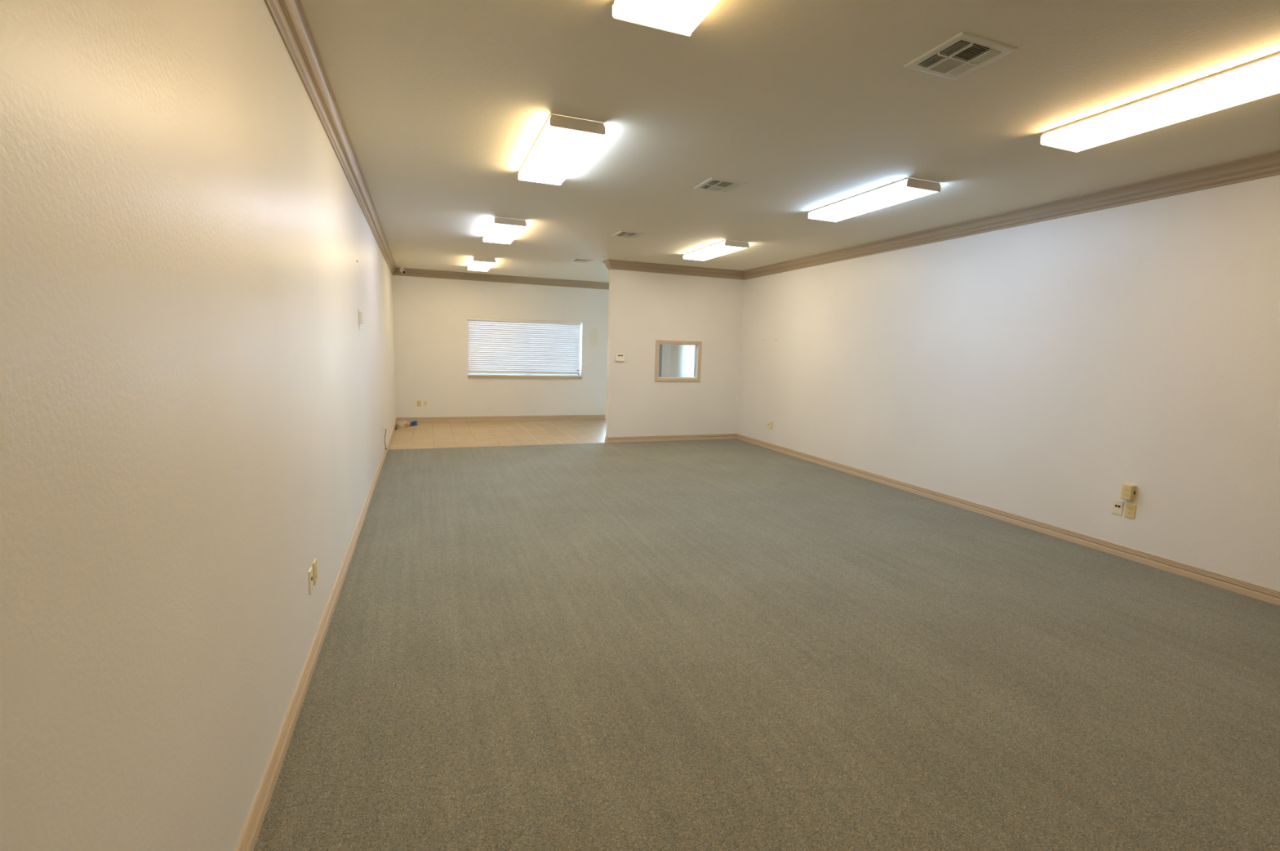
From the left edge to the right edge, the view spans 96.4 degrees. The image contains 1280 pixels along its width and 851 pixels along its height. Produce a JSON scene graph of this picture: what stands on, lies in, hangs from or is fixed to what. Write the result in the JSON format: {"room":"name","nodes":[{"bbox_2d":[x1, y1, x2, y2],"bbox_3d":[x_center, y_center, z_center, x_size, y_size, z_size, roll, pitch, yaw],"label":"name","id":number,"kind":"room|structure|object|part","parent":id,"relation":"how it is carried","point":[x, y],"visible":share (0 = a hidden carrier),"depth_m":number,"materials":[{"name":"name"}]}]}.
{"room":"empty office room","nodes":[
{"label":"empty office room","id":0,"kind":"room"},
{"bbox_2d":[0,0,395,850],"bbox_3d":[-2.032,-0.430,3.637,0.180,2.960,15.842,-1,8,-21],"label":"wall","id":1,"kind":"structure","parent":0,"point":[195,402],"depth_m":1.23,"materials":[{"name":"paint"}]},
{"bbox_2d":[308,566,313,595],"bbox_3d":[-1.561,0.737,2.715,0.009,0.114,0.070,-1,8,-21],"label":"outlet","id":2,"kind":"object","parent":1,"relation":"attached to","point":[310,571],"visible":1,"depth_m":2.69,"materials":[{"name":"beige plastic"}]},
{"bbox_2d":[312,558,317,585],"bbox_3d":[-1.601,0.722,2.820,0.009,0.114,0.070,-1,8,-21],"label":"wall outlet","id":3,"kind":"object","parent":1,"relation":"attached to","point":[314,563],"visible":1,"depth_m":2.80,"materials":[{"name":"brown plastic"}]},
{"bbox_2d":[235,417,396,850],"bbox_3d":[-1.982,0.939,3.854,0.018,0.111,15.488,-1,8,-21],"label":"baseboard","id":4,"kind":"structure","parent":1,"relation":"attached to","point":[247,842],"depth_m":2.32,"materials":[{"name":"beige paint"}]},
{"bbox_2d":[263,0,396,275],"bbox_3d":[-1.869,-1.835,3.495,0.088,0.137,15.488,-1,8,-21],"label":"trim","id":5,"kind":"structure","parent":1,"relation":"attached to","point":[289,17],"depth_m":3.06,"materials":[{"name":"beige paint"}]},
{"bbox_2d":[358,308,364,329],"bbox_3d":[-2.446,-0.929,5.015,0.034,0.180,0.080,-1,8,-21],"label":"wall control","id":6,"kind":"object","parent":1,"relation":"attached to","point":[361,320],"visible":1,"depth_m":4.98,"materials":[{"name":"white plastic"}]},
{"bbox_2d":[387,418,606,449],"bbox_3d":[-1.494,0.116,10.624,5.715,0.058,3.054,-1,8,-21],"label":"floor tile","id":7,"kind":"structure","parent":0,"point":[434,434],"depth_m":9.99,"materials":[{"name":"tile"}]},
{"bbox_2d":[386,421,399,447],"bbox_3d":[-3.984,0.142,9.187,0.086,0.118,2.986,-1,8,-19],"label":"cable","id":8,"kind":"object","parent":7,"relation":"on","point":[395,421],"visible":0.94,"depth_m":9.15,"materials":[{"name":"beige plastic"}]},
{"bbox_2d":[398,419,406,424],"bbox_3d":[-4.472,-0.057,10.763,0.158,0.071,0.309,-1,8,-21],"label":"coiled cable","id":9,"kind":"object","parent":7,"relation":"on","point":[404,421],"visible":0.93,"depth_m":10.75,"materials":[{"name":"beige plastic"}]},
{"bbox_2d":[409,420,417,425],"bbox_3d":[-4.238,-0.052,10.710,0.139,0.091,0.310,-2,8,-23],"label":"cable","id":10,"kind":"object","parent":7,"relation":"on","point":[415,422],"visible":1,"depth_m":10.63,"materials":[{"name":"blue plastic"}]},
{"bbox_2d":[391,275,671,418],"bbox_3d":[-2.018,-1.538,11.930,5.715,2.960,0.180,-1,8,-21],"label":"wall","id":11,"kind":"structure","parent":0,"point":[430,314],"depth_m":11.39,"materials":[{"name":"paint"}]},
{"bbox_2d":[417,400,421,406],"bbox_3d":[-4.300,-0.429,11.126,0.070,0.114,0.009,-1,8,-21],"label":"wall outlet","id":12,"kind":"object","parent":11,"relation":"attached to","point":[419,402],"visible":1,"depth_m":11.12,"materials":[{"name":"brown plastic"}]},
{"bbox_2d":[423,400,427,406],"bbox_3d":[-4.188,-0.431,11.168,0.070,0.114,0.009,-1,8,-21],"label":"outlet","id":13,"kind":"object","parent":11,"relation":"attached to","point":[425,402],"visible":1,"depth_m":11.17,"materials":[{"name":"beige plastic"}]},
{"bbox_2d":[392,267,608,289],"bbox_3d":[-1.932,-2.923,11.621,5.721,0.137,0.088,-1,8,-21],"label":"trim","id":14,"kind":"structure","parent":11,"relation":"attached to","point":[409,272],"depth_m":11.30,"materials":[{"name":"beige paint"}]},
{"bbox_2d":[396,414,604,422],"bbox_3d":[-2.735,-0.139,11.758,4.203,0.111,0.018,-1,8,-21],"label":"baseboard","id":15,"kind":"structure","parent":11,"relation":"attached to","point":[562,416],"depth_m":11.71,"materials":[{"name":"beige paint"}]},
{"bbox_2d":[467,322,582,379],"bbox_3d":[-2.342,-1.565,11.775,2.334,1.202,0.194,-1,8,-21],"label":"window","id":16,"kind":"structure","parent":11,"relation":"in","point":[481,375],"depth_m":11.82,"materials":[{"name":"white plastic"}]},
{"bbox_2d":[466,316,528,373],"bbox_3d":[-2.865,-1.599,11.543,1.182,1.098,0.075,-1,8,-21],"label":"window blind","id":17,"kind":"object","parent":16,"relation":"attached to","point":[495,345],"visible":1,"depth_m":11.54,"materials":[{"name":"white plastic"}]},
{"bbox_3d":[-2.884,-1.063,11.623,1.176,0.014,0.048,-1,8,-21],"label":"rail","id":18,"kind":"part","parent":17,"relation":"part of","materials":[{"name":"white plastic"}]},
{"bbox_3d":[-2.347,-1.000,11.822,2.334,0.070,0.134,-1,8,-21],"label":"sill","id":19,"kind":"part","parent":16,"relation":"part of","materials":[{"name":"beige paint"}]},
{"bbox_2d":[527,320,580,374],"bbox_3d":[-1.791,-1.614,11.932,1.100,1.110,0.103,-1,8,-21],"label":"window blind","id":20,"kind":"object","parent":16,"relation":"attached to","point":[553,346],"visible":1,"depth_m":11.94,"materials":[{"name":"white plastic"}]},
{"bbox_3d":[-1.815,-1.086,12.024,1.094,0.014,0.048,-1,8,-21],"label":"rail","id":21,"kind":"part","parent":20,"relation":"part of","materials":[{"name":"white plastic"}]},
{"bbox_2d":[657,343,662,377],"bbox_3d":[-0.121,-1.225,12.643,1.255,2.140,0.114,-1,8,-21],"label":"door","id":22,"kind":"structure","parent":11,"relation":"in","point":[660,344],"depth_m":12.78,"materials":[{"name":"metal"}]},
{"bbox_2d":[605,269,744,442],"bbox_3d":[0.612,-1.157,9.648,2.414,2.960,0.140,-1,8,-21],"label":"wall","id":23,"kind":"structure","parent":0,"point":[644,308],"depth_m":9.55,"materials":[{"name":"paint"}]},
{"bbox_2d":[602,259,611,270],"bbox_3d":[-0.504,-2.536,9.034,0.088,0.137,0.295,-1,8,-21],"label":"trim","id":24,"kind":"structure","parent":23,"relation":"attached to","point":[606,262],"depth_m":9.03,"materials":[{"name":"beige paint"}]},
{"bbox_2d":[615,353,624,360],"bbox_3d":[-0.321,-1.096,9.227,0.152,0.120,0.032,-1,8,-21],"label":"thermostat","id":25,"kind":"object","parent":23,"relation":"attached to","point":[619,357],"visible":1,"depth_m":9.21,"materials":[{"name":"white plastic"}]},
{"bbox_2d":[608,258,744,279],"bbox_3d":[0.654,-2.546,9.359,2.484,0.137,0.088,-1,8,-21],"label":"trim","id":26,"kind":"structure","parent":23,"relation":"attached to","point":[615,264],"depth_m":9.33,"materials":[{"name":"beige paint"}]},
{"bbox_2d":[654,339,702,381],"bbox_3d":[0.622,-1.089,9.669,0.839,0.679,0.161,-1,8,-21],"label":"window","id":27,"kind":"structure","parent":23,"relation":"in","point":[698,344],"depth_m":9.64,"materials":[{"name":"beige paint"}]},
{"bbox_2d":[253,438,1279,850],"bbox_3d":[1.220,1.153,3.449,5.715,0.060,12.428,-1,8,-21],"label":"floor","id":28,"kind":"structure","parent":0,"point":[731,644],"depth_m":2.72,"materials":[{"name":"carpet"}]},
{"bbox_2d":[300,0,1279,282],"bbox_3d":[0.771,-2.014,4.468,6.075,0.120,15.842,-1,8,-21],"label":"ceiling","id":29,"kind":"structure","parent":0,"point":[811,104],"depth_m":3.27,"materials":[{"name":"paint"}]},
{"bbox_2d":[399,266,405,273],"bbox_3d":[-4.365,-2.849,10.517,0.130,0.124,0.079,9,10,42],"label":"security camera","id":30,"kind":"object","parent":29,"relation":"attached to","point":[402,269],"visible":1,"depth_m":10.49,"materials":[{"name":"white plastic"}]},
{"bbox_2d":[467,256,495,271],"bbox_3d":[-2.674,-2.706,9.610,0.345,0.070,1.219,-1,8,-21],"label":"ceiling light","id":31,"kind":"object","parent":29,"relation":"attached to","point":[478,264],"visible":1,"depth_m":9.32,"materials":[{"name":"white plastic"}]},
{"bbox_3d":[-2.461,-2.622,9.047,0.345,0.066,0.003,-1,8,-21],"label":"plate","id":32,"kind":"part","parent":31,"relation":"part of","materials":[{"name":"silver metal"}]},
{"bbox_2d":[483,217,526,244],"bbox_3d":[-1.621,-2.296,6.773,0.345,0.070,1.219,-1,8,-21],"label":"ceiling light","id":33,"kind":"object","parent":29,"relation":"attached to","point":[501,229],"visible":1,"depth_m":6.53,"materials":[{"name":"white plastic"}]},
{"bbox_3d":[-1.408,-2.212,6.210,0.345,0.066,0.003,-1,8,-21],"label":"plate","id":34,"kind":"part","parent":33,"relation":"part of","materials":[{"name":"silver metal"}]},
{"bbox_2d":[518,114,605,185],"bbox_3d":[-0.587,-1.896,4.009,0.345,0.070,1.219,-1,8,-21],"label":"ceiling light","id":35,"kind":"object","parent":29,"relation":"attached to","point":[563,142],"visible":1,"depth_m":3.78,"materials":[{"name":"translucent white acrylic plastic diffuser"},{"name":"metal"}]},
{"bbox_3d":[-0.800,-1.975,4.573,0.345,0.066,0.003,-1,8,-21],"label":"plate","id":36,"kind":"part","parent":35,"relation":"part of","materials":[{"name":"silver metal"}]},
{"bbox_3d":[-0.374,-1.812,3.446,0.345,0.066,0.003,-1,8,-21],"label":"plate","id":37,"kind":"part","parent":35,"relation":"part of","materials":[{"name":"silver metal"}]},
{"bbox_2d":[569,257,593,262],"bbox_3d":[-0.920,-2.608,9.041,0.315,0.014,0.325,-1,8,-21],"label":"ceiling vent","id":38,"kind":"object","parent":29,"relation":"in","point":[579,260],"visible":1,"depth_m":8.98,"materials":[{"name":"white metal"}]},
{"bbox_2d":[612,230,646,238],"bbox_3d":[-0.133,-2.298,6.891,0.325,0.014,0.325,-1,8,-21],"label":"ceiling vent","id":39,"kind":"object","parent":29,"relation":"in","point":[620,233],"visible":1,"depth_m":6.86,"materials":[{"name":"white metal"}]},
{"bbox_2d":[612,0,719,36],"bbox_3d":[0.266,-1.570,1.756,0.345,0.070,1.219,-1,8,-21],"label":"ceiling light","id":40,"kind":"object","parent":29,"relation":"attached to","point":[682,17],"visible":1,"depth_m":2.23,"materials":[{"name":"white plastic"}]},
{"bbox_3d":[0.052,-1.649,2.320,0.345,0.066,0.003,-1,8,-21],"label":"plate","id":41,"kind":"part","parent":40,"relation":"part of","materials":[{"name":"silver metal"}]},
{"bbox_2d":[683,240,749,260],"bbox_3d":[0.994,-2.341,7.678,0.345,0.070,1.219,-1,8,-21],"label":"ceiling light","id":42,"kind":"object","parent":29,"relation":"attached to","point":[725,246],"visible":1,"depth_m":7.48,"materials":[{"name":"white plastic"}]},
{"bbox_3d":[1.207,-2.257,7.115,0.345,0.066,0.003,-1,8,-21],"label":"plate","id":43,"kind":"part","parent":42,"relation":"part of","materials":[{"name":"silver metal"}]},
{"bbox_2d":[693,177,746,192],"bbox_3d":[0.666,-1.988,4.749,0.330,0.014,0.329,-1,8,-21],"label":"ceiling vent","id":44,"kind":"object","parent":29,"relation":"in","point":[717,184],"visible":1,"depth_m":4.72,"materials":[{"name":"white metal"}]},
{"bbox_2d":[808,177,941,222],"bbox_3d":[1.997,-1.955,5.012,0.345,0.070,1.219,-1,8,-21],"label":"ceiling light","id":45,"kind":"object","parent":29,"relation":"attached to","point":[907,188],"visible":1,"depth_m":4.83,"materials":[{"name":"translucent white acrylic plastic diffuser"},{"name":"metal"}]},
{"bbox_3d":[2.210,-1.871,4.449,0.345,0.066,0.003,-1,8,-21],"label":"plate","id":46,"kind":"part","parent":45,"relation":"part of","materials":[{"name":"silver metal"}]},
{"bbox_2d":[903,31,1017,79],"bbox_3d":[1.458,-1.680,2.619,0.328,0.014,0.323,-1,8,-21],"label":"ceiling vent","id":47,"kind":"object","parent":29,"relation":"in","point":[965,52],"visible":1,"depth_m":2.59,"materials":[{"name":"white metal"}]},
{"bbox_2d":[1040,52,1279,152],"bbox_3d":[2.794,-1.656,2.949,0.345,0.070,1.219,-1,8,-21],"label":"ceiling light","id":48,"kind":"object","parent":29,"relation":"attached to","point":[1259,78],"visible":1,"depth_m":2.93,"materials":[{"name":"translucent white acrylic plastic"},{"name":"metal"}]},
{"bbox_3d":[2.581,-1.735,3.513,0.345,0.066,0.003,-1,8,-21],"label":"plate","id":49,"kind":"part","parent":48,"relation":"part of","materials":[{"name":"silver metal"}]},
{"bbox_2d":[670,174,1279,591],"bbox_3d":[3.486,-0.546,5.707,0.180,2.960,15.842,-1,8,-21],"label":"wall","id":50,"kind":"structure","parent":0,"point":[1037,371],"depth_m":4.92,"materials":[{"name":"paint"}]},
{"bbox_2d":[769,422,773,429],"bbox_3d":[2.102,0.001,9.158,0.009,0.114,0.070,-1,8,-21],"label":"wall outlet","id":51,"kind":"object","parent":50,"relation":"attached to","point":[771,423],"visible":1,"depth_m":9.15,"materials":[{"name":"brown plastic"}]},
{"bbox_2d":[735,433,1279,605],"bbox_3d":[3.891,1.032,4.441,0.018,0.111,12.434,-1,8,-21],"label":"baseboard","id":52,"kind":"structure","parent":50,"relation":"attached to","point":[1251,589],"depth_m":4.93,"materials":[{"name":"beige paint"}]},
{"bbox_2d":[742,150,1279,279],"bbox_3d":[3.939,-1.742,4.058,0.088,0.137,12.434,-1,8,-21],"label":"trim","id":53,"kind":"structure","parent":50,"relation":"attached to","point":[1268,164],"depth_m":4.84,"materials":[{"name":"beige paint"}]},
{"bbox_2d":[1111,499,1124,515],"bbox_3d":[3.831,0.656,4.585,0.009,0.114,0.070,-1,8,-21],"label":"outlet","id":54,"kind":"object","parent":50,"relation":"attached to","point":[1117,507],"visible":1,"depth_m":4.58,"materials":[{"name":"beige plastic"}]},
{"bbox_2d":[1120,483,1136,500],"bbox_3d":[3.836,0.522,4.492,0.059,0.114,0.069,-1,8,-21],"label":"outlet","id":55,"kind":"object","parent":50,"relation":"attached to","point":[1128,491],"visible":1,"depth_m":4.47,"materials":[{"name":"beige plastic"}]},
{"bbox_2d":[1124,502,1136,519],"bbox_3d":[3.862,0.672,4.504,0.009,0.114,0.070,-1,8,-21],"label":"wall outlet","id":56,"kind":"object","parent":50,"relation":"attached to","point":[1130,510],"visible":1,"depth_m":4.50,"materials":[{"name":"beige plastic"}]}
]}

